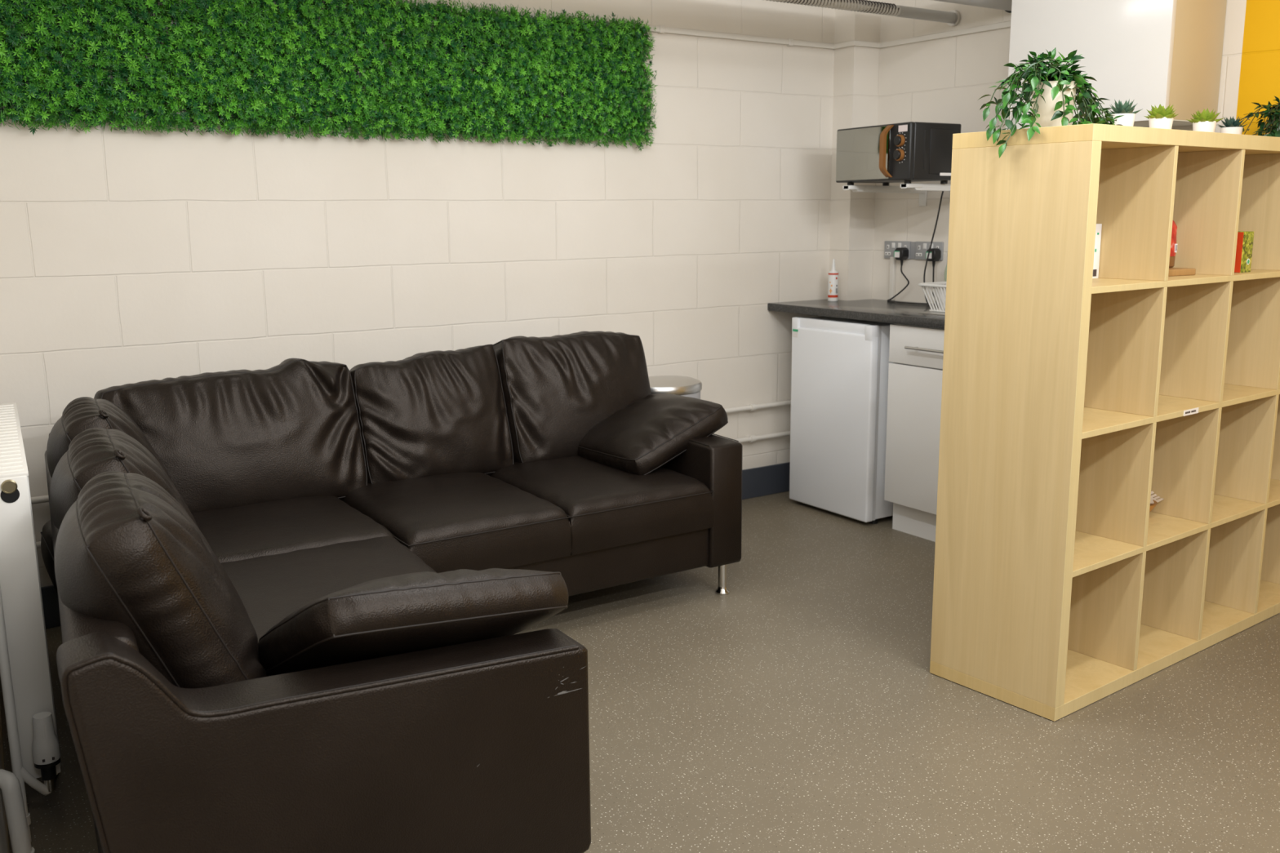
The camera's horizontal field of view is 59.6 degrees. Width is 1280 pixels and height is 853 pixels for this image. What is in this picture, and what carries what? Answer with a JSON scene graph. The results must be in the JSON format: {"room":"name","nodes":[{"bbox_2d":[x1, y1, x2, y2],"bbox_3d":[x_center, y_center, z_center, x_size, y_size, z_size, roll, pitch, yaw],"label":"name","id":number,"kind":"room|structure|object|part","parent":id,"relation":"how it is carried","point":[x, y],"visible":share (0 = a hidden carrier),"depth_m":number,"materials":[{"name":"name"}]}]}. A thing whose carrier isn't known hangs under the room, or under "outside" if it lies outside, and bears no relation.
{"room":"common room","nodes":[
{"label":"common room","id":0,"kind":"room"},
{"bbox_2d":[0,706,9,852],"bbox_3d":[-0.488,-0.078,0.551,0.150,2.500,6.215,-7,13,-30],"label":"wall","id":1,"kind":"structure","parent":0,"point":[4,839],"depth_m":2.19,"materials":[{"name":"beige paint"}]},
{"bbox_2d":[0,768,35,852],"bbox_3d":[-1.213,0.779,2.170,0.072,0.223,0.039,5,12,27],"label":"pipe","id":2,"kind":"object","parent":1,"relation":"attached to","point":[10,784],"visible":1,"depth_m":2.15,"materials":[{"name":"white metal"}]},
{"bbox_2d":[0,402,61,791],"bbox_3d":[-1.511,0.352,2.711,0.086,0.680,1.066,-7,12,-29],"label":"radiator","id":3,"kind":"object","parent":1,"relation":"attached to","point":[20,577],"visible":0.98,"depth_m":2.31,"materials":[{"name":"white metal"}]},
{"bbox_2d":[0,402,28,478],"bbox_3d":[-1.528,0.020,2.672,0.086,0.013,1.011,-7,12,-29],"label":"grille","id":4,"kind":"object","parent":3,"relation":"attached to","point":[13,463],"depth_m":2.52,"materials":[{"name":"white metal"}]},
{"bbox_3d":[-1.498,0.337,2.755,0.015,0.643,1.000,-7,12,-29],"label":"panel","id":5,"kind":"part","parent":3,"relation":"part of","materials":[{"name":"white metal"}]},
{"bbox_2d":[0,0,835,586],"bbox_3d":[-0.676,-0.768,4.165,4.200,2.500,0.150,-8,13,-33],"label":"wall","id":6,"kind":"structure","parent":0,"point":[127,257],"depth_m":4.06,"materials":[{"name":"white brick"}]},
{"bbox_2d":[0,0,188,134],"bbox_3d":[-1.709,-1.120,3.260,0.744,0.530,0.091,-8,13,-33],"label":"panel","id":7,"kind":"object","parent":6,"relation":"attached to","point":[123,53],"visible":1,"depth_m":3.31,"materials":[{"name":"green plant"}]},
{"bbox_2d":[158,0,657,150],"bbox_3d":[-0.699,-1.246,3.905,1.856,0.517,0.106,-8,13,-33],"label":"panel","id":8,"kind":"object","parent":6,"relation":"attached to","point":[243,24],"visible":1,"depth_m":3.85,"materials":[{"name":"green plant"}]},
{"bbox_2d":[31,400,791,504],"bbox_3d":[-0.531,0.050,4.295,3.377,0.031,0.046,-8,13,-33],"label":"pipe","id":9,"kind":"object","parent":6,"relation":"attached to","point":[44,499],"visible":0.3,"depth_m":4.92,"materials":[{"name":"white metal"}]},
{"bbox_2d":[35,431,790,548],"bbox_3d":[-0.530,0.189,4.322,3.377,0.031,0.046,-8,13,-33],"label":"pipe","id":10,"kind":"object","parent":6,"relation":"attached to","point":[752,438],"visible":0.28,"depth_m":4.99,"materials":[{"name":"beige paint"}]},
{"bbox_2d":[40,462,790,628],"bbox_3d":[-0.556,0.397,4.364,3.433,0.136,0.012,-8,13,-33],"label":"baseboard","id":11,"kind":"structure","parent":6,"relation":"attached to","point":[758,482],"depth_m":5.05,"materials":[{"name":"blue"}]},
{"bbox_2d":[361,0,1010,49],"bbox_3d":[-0.011,-1.368,3.366,3.654,0.028,1.712,-8,13,-33],"label":"trim","id":12,"kind":"structure","parent":6,"relation":"attached to","point":[660,28],"depth_m":4.63,"materials":[{"name":"beige paint"}]},
{"bbox_2d":[0,491,1279,852],"bbox_3d":[0.957,0.960,1.713,4.700,0.001,6.200,-8,13,-33],"label":"floor","id":13,"kind":"structure","parent":0,"point":[800,708],"depth_m":2.76,"materials":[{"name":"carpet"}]},
{"bbox_2d":[0,586,51,841],"bbox_3d":[-1.261,0.436,2.261,0.025,0.860,0.080,7,13,34],"label":"pipe","id":14,"kind":"object","parent":13,"relation":"on","point":[24,775],"visible":0.9,"depth_m":2.26,"materials":[{"name":"white metal"}]},
{"bbox_2d":[40,331,742,852],"bbox_3d":[-0.442,0.294,2.994,2.175,0.851,1.992,-8,13,-33],"label":"sofa","id":15,"kind":"object","parent":13,"relation":"on","point":[191,516],"visible":0.98,"depth_m":2.10,"materials":[{"name":"brown leather"}]},
{"bbox_3d":[-1.230,0.435,2.555,0.162,0.551,1.889,-6,12,-28],"label":"frame","id":16,"kind":"part","parent":15,"relation":"part of","materials":[{"name":"brown leather"}]},
{"bbox_2d":[46,396,174,485],"bbox_3d":[-1.419,0.133,3.024,0.329,0.449,0.561,-8,13,-33],"label":"cushion","id":17,"kind":"object","parent":15,"relation":"on","point":[148,420],"depth_m":2.94,"materials":[{"name":"brown leather"}]},
{"bbox_2d":[49,427,198,529],"bbox_3d":[-1.157,0.218,2.546,0.333,0.448,0.601,-8,13,-33],"label":"cushion","id":18,"kind":"object","parent":15,"relation":"on","point":[89,452],"depth_m":2.33,"materials":[{"name":"brown leather"}]},
{"bbox_2d":[54,471,266,688],"bbox_3d":[-0.888,0.300,2.050,0.331,0.448,0.596,-8,13,-33],"label":"cushion","id":19,"kind":"object","parent":15,"relation":"on","point":[129,557],"depth_m":1.80,"materials":[{"name":"brown leather"}]},
{"bbox_2d":[40,495,395,594],"bbox_3d":[-1.206,0.342,3.184,0.824,0.168,0.727,-8,13,-33],"label":"seat cushion","id":20,"kind":"object","parent":15,"relation":"on","point":[237,530],"depth_m":3.12,"materials":[{"name":"brown leather"}]},
{"bbox_2d":[93,358,366,512],"bbox_3d":[-1.225,0.043,3.397,0.768,0.464,0.265,-8,13,-33],"label":"cushion","id":21,"kind":"object","parent":15,"relation":"on","point":[293,429],"depth_m":3.34,"materials":[{"name":"brown leather"}]},
{"bbox_3d":[-0.478,0.560,1.884,0.850,0.576,0.127,-8,13,-33],"label":"armrest","id":22,"kind":"part","parent":15,"relation":"part of","materials":[{"name":"brown leather"}]},
{"bbox_2d":[220,536,436,676],"bbox_3d":[-0.747,0.483,2.424,0.890,0.168,1.080,-8,13,-33],"label":"seat cushion","id":23,"kind":"object","parent":15,"relation":"on","point":[273,584],"depth_m":2.71,"materials":[{"name":"brown leather"}]},
{"bbox_2d":[257,568,568,675],"bbox_3d":[-0.428,0.371,2.102,0.523,0.279,0.392,-8,13,-33],"label":"cushion","id":24,"kind":"object","parent":15,"relation":"on","point":[411,612],"visible":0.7,"depth_m":1.94,"materials":[{"name":"brown leather"}]},
{"bbox_2d":[349,345,512,483],"bbox_3d":[-0.700,-0.031,3.737,0.539,0.450,0.263,-8,13,-33],"label":"cushion","id":25,"kind":"object","parent":15,"relation":"on","point":[432,414],"depth_m":3.65,"materials":[{"name":"brown leather"}]},
{"bbox_2d":[342,472,573,573],"bbox_3d":[-0.635,0.270,3.515,0.517,0.174,0.792,-8,13,-33],"label":"seat cushion","id":26,"kind":"object","parent":15,"relation":"on","point":[451,521],"depth_m":3.27,"materials":[{"name":"brown leather"}]},
{"bbox_2d":[493,331,650,462],"bbox_3d":[-0.234,-0.103,4.040,0.612,0.469,0.279,-8,13,-33],"label":"cushion","id":27,"kind":"object","parent":15,"relation":"on","point":[553,390],"depth_m":3.90,"materials":[{"name":"brown leather"}]},
{"bbox_2d":[489,455,715,555],"bbox_3d":[-0.199,0.213,3.796,0.540,0.174,0.792,-8,13,-33],"label":"seat cushion","id":28,"kind":"object","parent":15,"relation":"on","point":[604,508],"depth_m":3.53,"materials":[{"name":"brown leather"}]},
{"bbox_2d":[577,393,728,475],"bbox_3d":[0.030,0.018,3.885,0.409,0.232,0.465,-8,13,-33],"label":"cushion","id":29,"kind":"object","parent":15,"relation":"on","point":[639,438],"visible":0.92,"depth_m":3.74,"materials":[{"name":"brown leather"}]},
{"bbox_3d":[0.058,0.134,3.996,0.132,0.543,0.832,-8,13,-33],"label":"armrest","id":30,"kind":"part","parent":15,"relation":"part of","materials":[{"name":"brown leather"}]},
{"bbox_3d":[0.280,0.503,3.788,0.050,0.130,0.050,-8,13,-33],"label":"leg","id":31,"kind":"part","parent":15,"relation":"part of","materials":[{"name":"silver metal"}]},
{"bbox_2d":[648,375,702,399],"bbox_3d":[0.099,0.117,4.472,0.292,0.633,0.292,2,11,11],"label":"pedal bin","id":32,"kind":"object","parent":13,"relation":"on","point":[686,386],"visible":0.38,"depth_m":4.33,"materials":[{"name":"grey metal"}]},
{"bbox_2d":[789,315,893,524],"bbox_3d":[0.990,-0.056,4.822,0.486,0.826,0.480,-8,13,-33],"label":"fridge","id":33,"kind":"object","parent":13,"relation":"on","point":[839,375],"visible":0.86,"depth_m":4.63,"materials":[{"name":"white metal"}]},
{"bbox_2d":[767,298,945,328],"bbox_3d":[1.176,-0.458,4.545,0.568,0.034,1.358,-8,13,-33],"label":"countertop","id":34,"kind":"structure","parent":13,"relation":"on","point":[871,309],"depth_m":4.61,"materials":[{"name":"grey laminate"}]},
{"bbox_2d":[827,258,838,301],"bbox_3d":[0.865,-0.655,5.001,0.046,0.187,0.046,-8,13,-33],"label":"bottle","id":35,"kind":"object","parent":34,"relation":"on","point":[833,283],"visible":1,"depth_m":4.99,"materials":[{"name":"white plastic"}]},
{"bbox_2d":[887,247,937,304],"bbox_3d":[1.200,-0.648,4.815,0.084,0.237,0.356,-8,13,-33],"label":"plug","id":36,"kind":"object","parent":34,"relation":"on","point":[901,254],"visible":0.95,"depth_m":4.89,"materials":[{"name":"black plastic"}]},
{"bbox_3d":[1.194,-0.612,4.818,0.069,0.165,0.356,-8,13,-33],"label":"cord","id":37,"kind":"part","parent":36,"relation":"part of","materials":[{"name":"black plastic"}]},
{"bbox_2d":[918,311,945,315],"bbox_3d":[1.390,-0.422,4.245,0.330,0.004,0.580,-8,13,-33],"label":"sink","id":38,"kind":"object","parent":34,"relation":"in","point":[926,312],"visible":0.18,"depth_m":4.35,"materials":[{"name":"silver metal"}]},
{"bbox_2d":[918,281,946,312],"bbox_3d":[1.347,-0.496,4.324,0.320,0.110,0.464,-8,13,-33],"label":"dish rack","id":39,"kind":"object","parent":38,"relation":"on","point":[941,295],"visible":0.2,"depth_m":4.39,"materials":[{"name":"white plastic"}]},
{"bbox_2d":[929,308,945,312],"bbox_3d":[1.350,-0.444,4.330,0.236,0.006,0.387,-8,13,-33],"label":"tray","id":40,"kind":"object","parent":39,"relation":"on","point":[931,309],"depth_m":4.39,"materials":[{"name":"white plastic"}]},
{"bbox_2d":[944,265,946,281],"bbox_3d":[1.329,-0.609,4.608,0.034,0.196,0.198,-8,13,-33],"label":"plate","id":41,"kind":"object","parent":34,"relation":"on","point":[945,270],"visible":0.02,"depth_m":4.67,"materials":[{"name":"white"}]},
{"bbox_2d":[884,324,944,542],"bbox_3d":[1.333,0.030,4.322,0.514,0.840,0.601,-8,13,-33],"label":"base cabinet","id":42,"kind":"object","parent":13,"relation":"on","point":[916,353],"visible":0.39,"depth_m":4.33,"materials":[{"name":"white"}]},
{"bbox_3d":[1.154,0.068,4.211,0.021,0.557,0.598,-8,13,-33],"label":"door","id":43,"kind":"part","parent":42,"relation":"part of","materials":[{"name":"white"}]},
{"bbox_3d":[1.151,-0.283,4.144,0.021,0.147,0.598,-8,13,-33],"label":"drawer","id":44,"kind":"part","parent":42,"relation":"part of","materials":[{"name":"white"}]},
{"bbox_3d":[1.126,-0.277,4.134,0.034,0.011,0.365,-8,13,-33],"label":"handle","id":45,"kind":"part","parent":42,"relation":"part of","materials":[{"name":"silver metal"}]},
{"bbox_2d":[929,123,1279,721],"bbox_3d":[1.504,-0.089,3.271,1.464,1.462,0.391,-9,14,-36],"label":"bookcase","id":46,"kind":"object","parent":13,"relation":"on","point":[1069,397],"visible":1,"depth_m":2.95,"materials":[{"name":"brown wood"}]},
{"bbox_3d":[0.937,-0.002,2.847,0.038,1.388,0.390,-9,14,-36],"label":"panel","id":47,"kind":"part","parent":46,"relation":"part of","materials":[{"name":"brown wood"}]},
{"bbox_2d":[978,47,1124,158],"bbox_3d":[1.049,-0.805,2.788,0.456,0.273,0.250,-8,13,-33],"label":"trailing plant","id":48,"kind":"object","parent":46,"relation":"on","point":[1052,89],"visible":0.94,"depth_m":2.73,"materials":[{"name":"green plant"}]},
{"bbox_3d":[1.034,-0.799,2.801,0.109,0.118,0.109,-8,13,-33],"label":"pot","id":49,"kind":"part","parent":48,"relation":"part of","materials":[{"name":"beige ceramic"}]},
{"bbox_2d":[1092,223,1102,278],"bbox_3d":[1.166,-0.474,3.010,0.032,0.143,0.141,-9,14,-36],"label":"box","id":50,"kind":"object","parent":46,"relation":"on","point":[1099,226],"visible":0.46,"depth_m":2.96,"materials":[{"name":"white cardboard"}]},
{"bbox_3d":[1.510,0.611,3.405,1.464,0.036,0.390,-9,14,-36],"label":"panel","id":51,"kind":"part","parent":46,"relation":"part of","materials":[{"name":"brown wood"}]},
{"bbox_3d":[1.498,-0.788,3.137,1.464,0.038,0.390,-9,14,-36],"label":"panel","id":52,"kind":"part","parent":46,"relation":"part of","materials":[{"name":"brown wood"}]},
{"bbox_2d":[1111,113,1135,126],"bbox_3d":[1.267,-0.794,2.937,0.062,0.052,0.062,2,11,10],"label":"pot","id":53,"kind":"object","parent":46,"relation":"on","point":[1128,119],"depth_m":2.91,"materials":[{"name":"white ceramic"}]},
{"bbox_2d":[1107,98,1142,126],"bbox_3d":[1.266,-0.813,2.933,0.086,0.090,0.094,-8,13,-33],"label":"succulent","id":54,"kind":"object","parent":46,"relation":"on","point":[1126,109],"visible":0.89,"depth_m":2.91,"materials":[{"name":"white ceramic"}]},
{"bbox_2d":[1149,499,1157,511],"bbox_3d":[1.446,0.240,3.261,0.115,0.046,0.115,-8,13,-33],"label":"bowl","id":55,"kind":"object","parent":46,"relation":"on","point":[1152,505],"visible":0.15,"depth_m":3.23,"materials":[{"name":"brown wood"}]},
{"bbox_2d":[1150,491,1164,503],"bbox_3d":[1.461,0.212,3.260,0.155,0.028,0.041,-5,12,-23],"label":"wooden fork","id":56,"kind":"object","parent":55,"relation":"on","point":[1152,498],"visible":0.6,"depth_m":3.28,"materials":[{"name":"beige wood"}]},
{"bbox_2d":[1144,103,1177,128],"bbox_3d":[1.426,-0.837,3.057,0.090,0.088,0.096,-1,11,-2],"label":"succulent","id":57,"kind":"object","parent":46,"relation":"on","point":[1159,117],"visible":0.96,"depth_m":3.04,"materials":[{"name":"green plant"}]},
{"bbox_2d":[1148,116,1173,128],"bbox_3d":[1.427,-0.819,3.063,0.062,0.052,0.062,-1,11,-2],"label":"pot","id":58,"kind":"object","parent":46,"relation":"on","point":[1166,122],"depth_m":3.04,"materials":[{"name":"white ceramic"}]},
{"bbox_2d":[1168,267,1195,276],"bbox_3d":[1.382,-0.429,3.101,0.260,0.018,0.180,-6,12,-26],"label":"chopping board","id":59,"kind":"object","parent":46,"relation":"on","point":[1172,271],"visible":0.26,"depth_m":3.06,"materials":[{"name":"brown wood"}]},
{"bbox_2d":[1168,220,1177,267],"bbox_3d":[1.470,-0.533,3.120,0.065,0.177,0.054,-9,14,-36],"label":"coffee bag","id":60,"kind":"object","parent":59,"relation":"on","point":[1173,243],"visible":0.27,"depth_m":3.10,"materials":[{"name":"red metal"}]},
{"bbox_2d":[1192,120,1216,132],"bbox_3d":[1.622,-0.850,3.216,0.062,0.052,0.062,-6,12,-25],"label":"pot","id":61,"kind":"object","parent":46,"relation":"on","point":[1199,126],"depth_m":3.19,"materials":[{"name":"white ceramic"}]},
{"bbox_2d":[1186,107,1224,132],"bbox_3d":[1.621,-0.868,3.213,0.098,0.088,0.094,-6,12,-25],"label":"succulent","id":62,"kind":"object","parent":46,"relation":"on","point":[1206,121],"visible":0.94,"depth_m":3.19,"materials":[{"name":"white ceramic"}]},
{"bbox_2d":[1220,126,1243,133],"bbox_3d":[1.829,-0.899,3.459,0.062,0.052,0.062,-5,12,-24],"label":"pot","id":63,"kind":"object","parent":46,"relation":"on","point":[1232,130],"depth_m":3.43,"materials":[{"name":"white ceramic"}]},
{"bbox_2d":[1217,115,1246,133],"bbox_3d":[1.830,-0.916,3.457,0.092,0.087,0.084,-5,12,-24],"label":"succulent","id":64,"kind":"object","parent":46,"relation":"on","point":[1232,126],"visible":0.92,"depth_m":3.43,"materials":[{"name":"white ceramic"}]},
{"bbox_2d":[1234,231,1253,272],"bbox_3d":[1.711,-0.500,3.201,0.066,0.115,0.057,-9,14,-36],"label":"carton","id":65,"kind":"object","parent":46,"relation":"on","point":[1245,238],"visible":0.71,"depth_m":3.17,"materials":[{"name":"yellow cardboard"}]},
{"bbox_2d":[1239,96,1279,137],"bbox_3d":[1.989,-0.946,3.495,0.248,0.173,0.268,-8,13,-33],"label":"trailing plant","id":66,"kind":"object","parent":46,"relation":"on","point":[1272,127],"visible":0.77,"depth_m":3.47,"materials":[{"name":"green plant"}]},
{"bbox_3d":[2.071,-0.174,3.695,0.038,1.388,0.390,-9,14,-36],"label":"panel","id":67,"kind":"part","parent":46,"relation":"part of","materials":[{"name":"brown wood"}]},
{"bbox_2d":[829,0,881,300],"bbox_3d":[0.971,-0.955,5.068,0.174,2.500,0.125,-8,13,-33],"label":"wall","id":68,"kind":"structure","parent":0,"point":[855,68],"depth_m":4.97,"materials":[{"name":"white paint"}]},
{"bbox_2d":[835,121,960,306],"bbox_3d":[1.074,-0.846,4.553,0.430,0.726,0.442,-7,12,-29],"label":"microwave","id":69,"kind":"object","parent":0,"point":[907,153],"visible":0.86,"depth_m":4.32,"materials":[{"name":"black metal"}]},
{"bbox_3d":[0.889,-1.089,4.466,0.007,0.201,0.320,-7,12,-29],"label":"door","id":70,"kind":"part","parent":69,"relation":"part of","materials":[{"name":"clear glass"}]},
{"bbox_3d":[0.925,-1.081,4.426,0.024,0.214,0.438,-7,12,-29],"label":"frame","id":71,"kind":"part","parent":69,"relation":"part of","materials":[{"name":"black metal"}]},
{"bbox_3d":[0.953,-1.064,4.320,0.039,0.196,0.038,-7,12,-29],"label":"handle","id":72,"kind":"part","parent":69,"relation":"part of","materials":[{"name":"brown wood"}]},
{"bbox_3d":[0.991,-1.040,4.276,0.014,0.045,0.045,-7,12,-29],"label":"knob","id":73,"kind":"part","parent":69,"relation":"part of","materials":[{"name":"brown wood"}]},
{"bbox_3d":[0.991,-1.092,4.266,0.014,0.045,0.045,-7,12,-29],"label":"knob","id":74,"kind":"part","parent":69,"relation":"part of","materials":[{"name":"brown wood"}]},
{"bbox_3d":[1.231,-0.772,4.664,0.058,0.537,0.163,0,11,5],"label":"power cord","id":75,"kind":"part","parent":69,"relation":"part of","materials":[{"name":"black plastic"}]},
{"bbox_3d":[1.159,-1.060,4.307,0.172,0.170,0.005,-7,12,-29],"label":"panel","id":76,"kind":"part","parent":69,"relation":"part of","materials":[{"name":"black metal"}]},
{"bbox_2d":[871,0,1279,303],"bbox_3d":[2.887,-0.524,2.733,0.200,2.500,6.214,-8,13,-35],"label":"wall","id":77,"kind":"structure","parent":0,"point":[941,80],"depth_m":4.64,"materials":[{"name":"white paint"}]},
{"bbox_2d":[765,0,959,26],"bbox_3d":[-0.198,-1.477,3.618,3.569,0.062,0.061,-8,13,-33],"label":"pipe","id":78,"kind":"object","parent":77,"relation":"attached to","point":[952,18],"visible":1,"depth_m":4.35,"materials":[{"name":"silver metal"}]},
{"bbox_2d":[842,185,926,206],"bbox_3d":[1.032,-0.968,4.695,0.455,0.085,0.040,-8,13,-33],"label":"wall bracket","id":79,"kind":"object","parent":77,"relation":"attached to","point":[869,188],"visible":0.8,"depth_m":4.67,"materials":[{"name":"white metal"}]},
{"bbox_2d":[888,257,896,300],"bbox_3d":[1.130,-0.661,5.001,0.017,0.194,0.024,-8,13,-33],"label":"trim","id":80,"kind":"structure","parent":77,"relation":"attached to","point":[892,260],"depth_m":4.99,"materials":[{"name":"beige paint"}]},
{"bbox_2d":[884,240,911,259],"bbox_3d":[1.142,-0.784,4.960,0.016,0.078,0.147,-8,13,-35],"label":"wall socket","id":81,"kind":"object","parent":77,"relation":"attached to","point":[890,246],"visible":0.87,"depth_m":4.97,"materials":[{"name":"grey metal"}]},
{"bbox_2d":[884,244,890,255],"bbox_3d":[1.109,-0.790,4.998,0.003,0.046,0.034,-8,13,-35],"label":"outlet","id":82,"kind":"object","parent":81,"relation":"attached to","point":[887,247],"depth_m":5.00,"materials":[{"name":"grey plastic"}]},
{"bbox_2d":[891,242,895,248],"bbox_3d":[1.127,-0.805,4.968,0.004,0.024,0.018,-8,13,-35],"label":"switch","id":83,"kind":"object","parent":81,"relation":"attached to","point":[893,244],"depth_m":4.96,"materials":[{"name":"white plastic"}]},
{"bbox_2d":[910,241,915,258],"bbox_3d":[1.197,-0.771,4.893,0.007,0.074,0.026,-8,13,-33],"label":"trim","id":84,"kind":"structure","parent":77,"relation":"attached to","point":[913,243],"depth_m":4.89,"materials":[{"name":"grey metal"}]},
{"bbox_2d":[900,183,951,191],"bbox_3d":[1.210,-0.923,4.452,0.455,0.085,0.040,-8,13,-33],"label":"wall bracket","id":85,"kind":"object","parent":77,"relation":"attached to","point":[922,187],"visible":0.56,"depth_m":4.38,"materials":[{"name":"white metal"}]},
{"bbox_2d":[915,241,943,260],"bbox_3d":[1.246,-0.758,4.819,0.016,0.078,0.147,-8,13,-35],"label":"wall socket","id":86,"kind":"object","parent":77,"relation":"attached to","point":[921,247],"visible":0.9,"depth_m":4.83,"materials":[{"name":"grey metal"}]},
{"bbox_2d":[915,245,922,256],"bbox_3d":[1.213,-0.763,4.856,0.003,0.046,0.034,-8,13,-35],"label":"outlet","id":87,"kind":"object","parent":86,"relation":"attached to","point":[918,248],"depth_m":4.85,"materials":[{"name":"grey plastic"}]},
{"bbox_2d":[925,248,941,302],"bbox_3d":[1.269,-0.638,4.761,0.044,0.238,0.107,-8,13,-33],"label":"plug","id":88,"kind":"object","parent":86,"relation":"in","point":[935,255],"visible":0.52,"depth_m":4.75,"materials":[{"name":"black plastic"}]},
{"bbox_3d":[1.279,-0.601,4.762,0.007,0.165,0.085,-8,13,-33],"label":"cord","id":89,"kind":"part","parent":88,"relation":"part of","materials":[{"name":"black plastic"}]},
{"bbox_2d":[934,0,1012,13],"bbox_3d":[-0.026,-1.465,3.369,3.580,0.114,0.114,-8,13,-33],"label":"pipe","id":90,"kind":"object","parent":77,"relation":"attached to","point":[1006,5],"visible":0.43,"depth_m":4.22,"materials":[{"name":"grey metal"}]},
{"bbox_2d":[1005,0,1226,129],"bbox_3d":[1.624,-1.414,3.845,0.364,0.745,0.604,-8,13,-35],"label":"upper cabinet","id":91,"kind":"object","parent":77,"relation":"attached to","point":[1149,52],"visible":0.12,"depth_m":3.69,"materials":[{"name":"beige"}]},
{"bbox_3d":[1.339,-1.146,4.014,0.034,0.149,0.011,-8,13,-35],"label":"handle","id":92,"kind":"part","parent":91,"relation":"part of","materials":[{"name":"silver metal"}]}
]}

